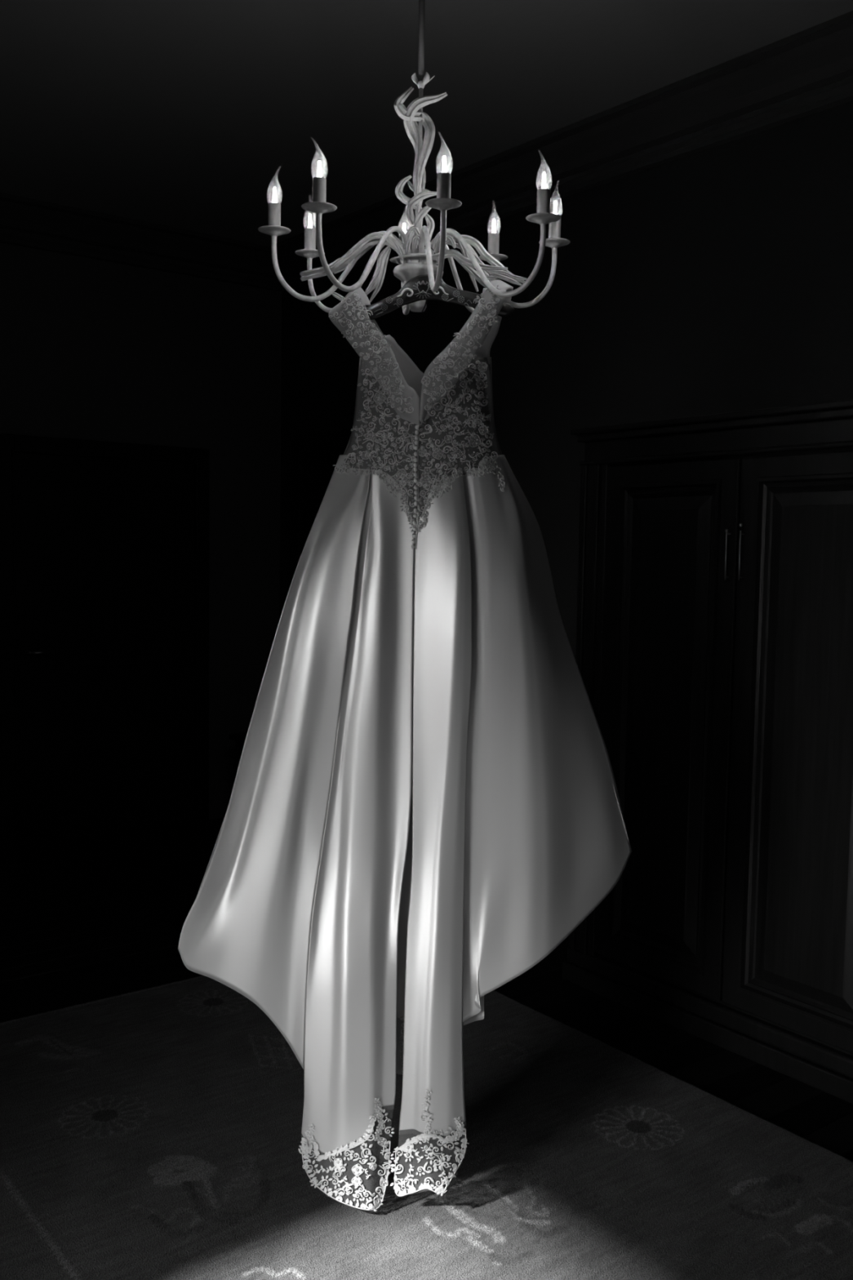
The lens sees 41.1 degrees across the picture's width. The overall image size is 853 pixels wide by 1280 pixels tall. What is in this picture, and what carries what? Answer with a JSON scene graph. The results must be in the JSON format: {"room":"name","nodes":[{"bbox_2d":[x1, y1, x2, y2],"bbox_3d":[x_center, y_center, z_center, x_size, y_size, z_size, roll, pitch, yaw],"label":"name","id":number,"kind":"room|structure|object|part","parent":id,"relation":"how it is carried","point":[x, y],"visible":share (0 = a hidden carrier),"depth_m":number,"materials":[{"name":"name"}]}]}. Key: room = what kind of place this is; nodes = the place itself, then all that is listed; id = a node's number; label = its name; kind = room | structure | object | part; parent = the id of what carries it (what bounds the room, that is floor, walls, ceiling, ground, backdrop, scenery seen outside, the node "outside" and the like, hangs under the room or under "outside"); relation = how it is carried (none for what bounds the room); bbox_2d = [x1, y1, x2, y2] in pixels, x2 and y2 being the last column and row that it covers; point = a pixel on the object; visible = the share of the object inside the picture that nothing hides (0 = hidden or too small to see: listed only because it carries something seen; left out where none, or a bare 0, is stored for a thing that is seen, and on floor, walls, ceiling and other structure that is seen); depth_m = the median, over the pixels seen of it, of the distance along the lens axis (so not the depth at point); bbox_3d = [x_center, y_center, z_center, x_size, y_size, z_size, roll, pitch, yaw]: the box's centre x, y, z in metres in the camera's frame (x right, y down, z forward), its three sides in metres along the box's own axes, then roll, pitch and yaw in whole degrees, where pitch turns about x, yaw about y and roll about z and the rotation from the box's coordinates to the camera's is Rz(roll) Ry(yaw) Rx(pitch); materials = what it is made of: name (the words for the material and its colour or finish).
{"room":"dressing room","nodes":[
{"label":"dressing room","id":0,"kind":"room"},
{"bbox_2d":[0,243,281,846],"bbox_3d":[-3.029,-0.542,5.256,5.350,3.445,0.101,-2,6,-38],"label":"wall","id":1,"kind":"structure","parent":0,"point":[92,349],"depth_m":6.42,"materials":[{"name":"grey paint"}]},
{"bbox_2d":[0,822,1,850],"bbox_3d":[-3.640,1.088,4.854,3.580,0.142,0.020,-2,6,-38],"label":"baseboard","id":2,"kind":"structure","parent":1,"relation":"attached to","point":[0,823],"depth_m":5.94,"materials":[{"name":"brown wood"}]},
{"bbox_2d":[0,433,208,850],"bbox_3d":[-1.719,0.005,6.206,1.185,2.150,0.077,-2,6,-38],"label":"door","id":3,"kind":"structure","parent":1,"relation":"in","point":[104,562],"depth_m":6.20,"materials":[{"name":"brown wood"}]},
{"bbox_3d":[-2.031,0.064,5.957,0.114,0.018,0.058,-2,6,-38],"label":"handle","id":4,"kind":"part","parent":3,"relation":"part of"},
{"bbox_2d":[0,191,281,292],"bbox_3d":[-2.874,-2.056,5.051,5.250,0.190,0.200,-2,6,-38],"label":"trim","id":5,"kind":"structure","parent":1,"relation":"attached to","point":[25,222],"depth_m":6.05,"materials":[{"name":"grey paint"}]},
{"bbox_2d":[0,0,852,246],"bbox_3d":[-0.312,-1.906,1.733,5.250,0.100,8.584,-2,6,-38],"label":"ceiling","id":6,"kind":"structure","parent":0,"point":[184,114],"depth_m":4.18,"materials":[{"name":"grey paint"}]},
{"bbox_2d":[257,0,570,315],"bbox_3d":[-0.014,-1.323,2.541,0.671,1.176,0.687,-2,5,-29],"label":"chandelier","id":7,"kind":"object","parent":6,"relation":"hanging from","point":[422,258],"visible":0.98,"depth_m":2.54,"materials":[{"name":"grey metal"}]},
{"bbox_2d":[257,225,290,236],"bbox_3d":[-0.338,-0.905,2.533,0.072,0.014,0.072,1,4,0],"label":"drip tray","id":8,"kind":"object","parent":7,"relation":"on","point":[273,230],"depth_m":2.52,"materials":[{"name":"grey metal"}]},
{"bbox_2d":[294,248,324,258],"bbox_3d":[-0.284,-0.937,2.775,0.072,0.014,0.072,1,4,0],"label":"drip tray","id":9,"kind":"object","parent":7,"relation":"on","point":[307,253],"depth_m":2.76,"materials":[{"name":"grey metal"}]},
{"bbox_2d":[301,201,337,214],"bbox_3d":[-0.218,-0.874,2.317,0.072,0.014,0.072,1,4,0],"label":"drip tray","id":10,"kind":"object","parent":7,"relation":"on","point":[317,207],"depth_m":2.30,"materials":[{"name":"grey metal"}]},
{"bbox_3d":[-0.217,-0.975,2.309,0.036,0.086,0.034,1,4,0],"label":"bulb","id":11,"kind":"part","parent":7,"relation":"part of","materials":[{"name":"clear glass"}]},
{"bbox_3d":[-0.196,-0.840,2.558,0.304,0.164,0.011,0,4,-8],"label":"arm","id":12,"kind":"part","parent":7,"relation":"part of","materials":[{"name":"grey metal"}]},
{"bbox_3d":[-0.166,-0.859,2.692,0.312,0.154,0.011,4,5,36],"label":"arm","id":13,"kind":"part","parent":7,"relation":"part of","materials":[{"name":"grey metal"}]},
{"bbox_3d":[-0.129,-0.822,2.439,0.012,0.172,0.310,4,6,37],"label":"arm","id":14,"kind":"part","parent":7,"relation":"part of","materials":[{"name":"grey metal"}]},
{"bbox_2d":[389,256,399,264],"bbox_3d":[-0.058,-0.961,2.902,0.072,0.014,0.072,1,4,0],"label":"drip tray","id":15,"kind":"object","parent":7,"relation":"on","point":[393,260],"depth_m":2.89,"materials":[{"name":"grey metal"}]},
{"bbox_3d":[-0.041,-0.877,2.761,0.011,0.147,0.309,0,4,-7],"label":"arm","id":16,"kind":"part","parent":7,"relation":"part of","materials":[{"name":"grey metal"}]},
{"bbox_3d":[-0.015,-1.045,2.567,0.009,0.390,0.009,1,4,0],"label":"stem","id":17,"kind":"part","parent":7,"relation":"part of","materials":[{"name":"grey metal"}]},
{"bbox_3d":[-0.009,-1.569,2.527,0.018,0.605,0.014,1,4,0],"label":"rod","id":18,"kind":"part","parent":7,"relation":"part of","materials":[{"name":"grey metal"}]},
{"bbox_3d":[0.010,-0.812,2.405,0.011,0.178,0.310,0,4,-9],"label":"arm","id":19,"kind":"part","parent":7,"relation":"part of","materials":[{"name":"grey metal"}]},
{"bbox_2d":[365,274,515,319],"bbox_3d":[0.025,-0.753,2.535,0.340,0.104,0.080,1,4,0],"label":"clothes hanger","id":20,"kind":"object","parent":7,"relation":"hanging from","point":[418,288],"visible":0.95,"depth_m":2.50,"materials":[{"name":"black paint"}]},
{"bbox_2d":[177,279,631,1211],"bbox_3d":[-0.037,0.262,2.713,1.099,2.148,0.312,1,4,0],"label":"dress","id":21,"kind":"object","parent":20,"relation":"hanging from","point":[424,806],"visible":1,"depth_m":2.66,"materials":[{"name":"white fabric"}]},
{"bbox_3d":[-0.363,0.304,2.672,0.450,1.474,0.100,1,4,0],"label":"skirt panel","id":22,"kind":"part","parent":21,"relation":"part of","materials":[{"name":"white fabric"}]},
{"bbox_3d":[-0.160,0.403,2.659,0.253,1.653,0.083,1,4,0],"label":"skirt panel","id":23,"kind":"part","parent":21,"relation":"part of","materials":[{"name":"white fabric"}]},
{"bbox_3d":[-0.104,1.195,2.682,0.407,0.299,0.042,1,4,4],"label":"hem lace cord","id":24,"kind":"part","parent":21,"relation":"part of","materials":[{"name":"white fabric"}]},
{"bbox_3d":[-0.017,-0.513,2.579,0.402,0.542,0.168,1,4,0],"label":"lace cord","id":25,"kind":"part","parent":21,"relation":"part of","materials":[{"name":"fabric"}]},
{"bbox_3d":[0.026,0.376,2.632,0.159,1.594,0.068,1,4,0],"label":"skirt panel","id":26,"kind":"part","parent":21,"relation":"part of","materials":[{"name":"white fabric"}]},
{"bbox_3d":[0.294,0.239,2.696,0.477,1.344,0.122,0,5,-12],"label":"skirt panel","id":27,"kind":"part","parent":21,"relation":"part of","materials":[{"name":"white fabric"}]},
{"bbox_2d":[425,197,462,210],"bbox_3d":[0.034,-0.857,2.254,0.072,0.014,0.072,1,4,0],"label":"drip tray","id":28,"kind":"object","parent":7,"relation":"on","point":[439,203],"depth_m":2.24,"materials":[{"name":"grey metal"}]},
{"bbox_3d":[0.035,-0.958,2.246,0.034,0.086,0.034,1,4,0],"label":"bulb","id":29,"kind":"part","parent":7,"relation":"part of","materials":[{"name":"clear glass"}]},
{"bbox_3d":[0.083,-0.867,2.727,0.012,0.147,0.301,4,5,35],"label":"arm","id":30,"kind":"part","parent":7,"relation":"part of","materials":[{"name":"grey metal"}]},
{"bbox_3d":[0.126,-0.823,2.474,0.308,0.169,0.011,4,6,37],"label":"arm","id":31,"kind":"part","parent":7,"relation":"part of","materials":[{"name":"grey metal"}]},
{"bbox_2d":[479,253,507,261],"bbox_3d":[0.167,-0.948,2.839,0.072,0.014,0.072,1,4,0],"label":"drip tray","id":32,"kind":"object","parent":7,"relation":"on","point":[500,257],"depth_m":2.82,"materials":[{"name":"grey metal"}]},
{"bbox_3d":[0.154,-0.843,2.608,0.296,0.158,0.011,0,4,-8],"label":"arm","id":33,"kind":"part","parent":7,"relation":"part of","materials":[{"name":"grey metal"}]},
{"bbox_2d":[525,212,560,224],"bbox_3d":[0.244,-0.876,2.381,0.072,0.014,0.072,1,4,0],"label":"drip tray","id":34,"kind":"object","parent":7,"relation":"on","point":[541,218],"depth_m":2.37,"materials":[{"name":"grey metal"}]},
{"bbox_2d":[538,237,570,248],"bbox_3d":[0.295,-0.910,2.623,0.072,0.014,0.072,1,4,0],"label":"drip tray","id":35,"kind":"object","parent":7,"relation":"on","point":[553,242],"depth_m":2.61,"materials":[{"name":"grey metal"}]},
{"bbox_2d":[0,817,852,1160],"bbox_3d":[-0.365,1.449,1.991,5.250,0.060,8.584,-2,6,-38],"label":"floor","id":36,"kind":"structure","parent":0,"point":[83,920],"depth_m":4.38,"materials":[{"name":"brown wood"}]},
{"bbox_2d":[229,732,247,777],"bbox_3d":[-0.773,0.814,6.389,0.450,0.542,0.570,-2,6,-38],"label":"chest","id":37,"kind":"object","parent":36,"relation":"on","point":[239,738],"visible":0.09,"depth_m":6.43,"materials":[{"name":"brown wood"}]},
{"bbox_3d":[-0.769,0.559,6.369,0.450,0.030,0.570,-2,6,-38],"label":"chest lid","id":38,"kind":"part","parent":37,"relation":"part of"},
{"bbox_2d":[0,975,852,1279],"bbox_3d":[0.187,1.409,2.254,2.354,0.021,4.330,-2,6,-38],"label":"carpet","id":39,"kind":"object","parent":36,"relation":"on","point":[153,1133],"visible":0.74,"depth_m":2.90,"materials":[{"name":"carpet"}]},
{"bbox_2d":[562,399,852,1103],"bbox_3d":[1.347,0.316,3.526,0.581,2.022,2.034,-2,6,-38],"label":"wardrobe","id":40,"kind":"object","parent":36,"relation":"on","point":[714,631],"visible":0.98,"depth_m":3.60,"materials":[{"name":"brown wood"}]},
{"bbox_3d":[0.798,0.280,3.832,0.043,1.735,0.557,-2,6,-38],"label":"door","id":41,"kind":"part","parent":40,"relation":"part of","materials":[{"name":"black wood"}]},
{"bbox_3d":[1.335,1.225,3.620,0.547,0.060,1.970,-2,6,-38],"label":"plinth moulding","id":42,"kind":"part","parent":40,"relation":"part of","materials":[{"name":"black wood"}]},
{"bbox_3d":[1.363,-0.682,3.449,0.581,0.020,2.034,-2,6,-38],"label":"moulding","id":43,"kind":"part","parent":40,"relation":"part of","materials":[{"name":"black wood"}]},
{"bbox_3d":[1.369,-0.660,3.458,0.561,0.025,1.998,-2,6,-38],"label":"moulding","id":44,"kind":"part","parent":40,"relation":"part of","materials":[{"name":"black wood"}]},
{"bbox_3d":[1.370,-0.572,3.468,0.555,0.013,1.987,-2,6,-38],"label":"moulding","id":45,"kind":"part","parent":40,"relation":"part of","materials":[{"name":"black wood"}]},
{"bbox_3d":[0.944,-0.268,3.571,0.026,0.161,0.012,-2,6,-38],"label":"handle","id":46,"kind":"part","parent":40,"relation":"part of","materials":[{"name":"grey metal"}]},
{"bbox_3d":[0.976,-0.272,3.530,0.026,0.178,0.012,-2,6,-38],"label":"handle","id":47,"kind":"part","parent":40,"relation":"part of","materials":[{"name":"grey metal"}]},
{"bbox_3d":[1.150,0.320,3.377,0.043,1.735,0.580,-2,6,-38],"label":"door","id":48,"kind":"part","parent":40,"relation":"part of","materials":[{"name":"black wood"}]},
{"bbox_2d":[280,100,852,661],"bbox_3d":[1.749,-0.334,3.532,0.101,3.445,8.684,-2,6,-38],"label":"wall","id":49,"kind":"structure","parent":0,"point":[718,279],"depth_m":4.54,"materials":[{"name":"grey paint"}]},
{"bbox_2d":[291,427,352,580],"bbox_3d":[-0.536,-0.037,6.370,0.077,2.245,0.870,-2,6,-38],"label":"door","id":50,"kind":"structure","parent":49,"relation":"in","point":[313,470],"depth_m":6.52,"materials":[{"name":"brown wood"}]},
{"bbox_2d":[268,10,852,291],"bbox_3d":[1.685,-1.848,3.284,0.201,0.190,8.584,-2,6,-38],"label":"trim","id":51,"kind":"structure","parent":49,"relation":"attached to","point":[807,72],"depth_m":4.39,"materials":[{"name":"grey paint"}]}
]}

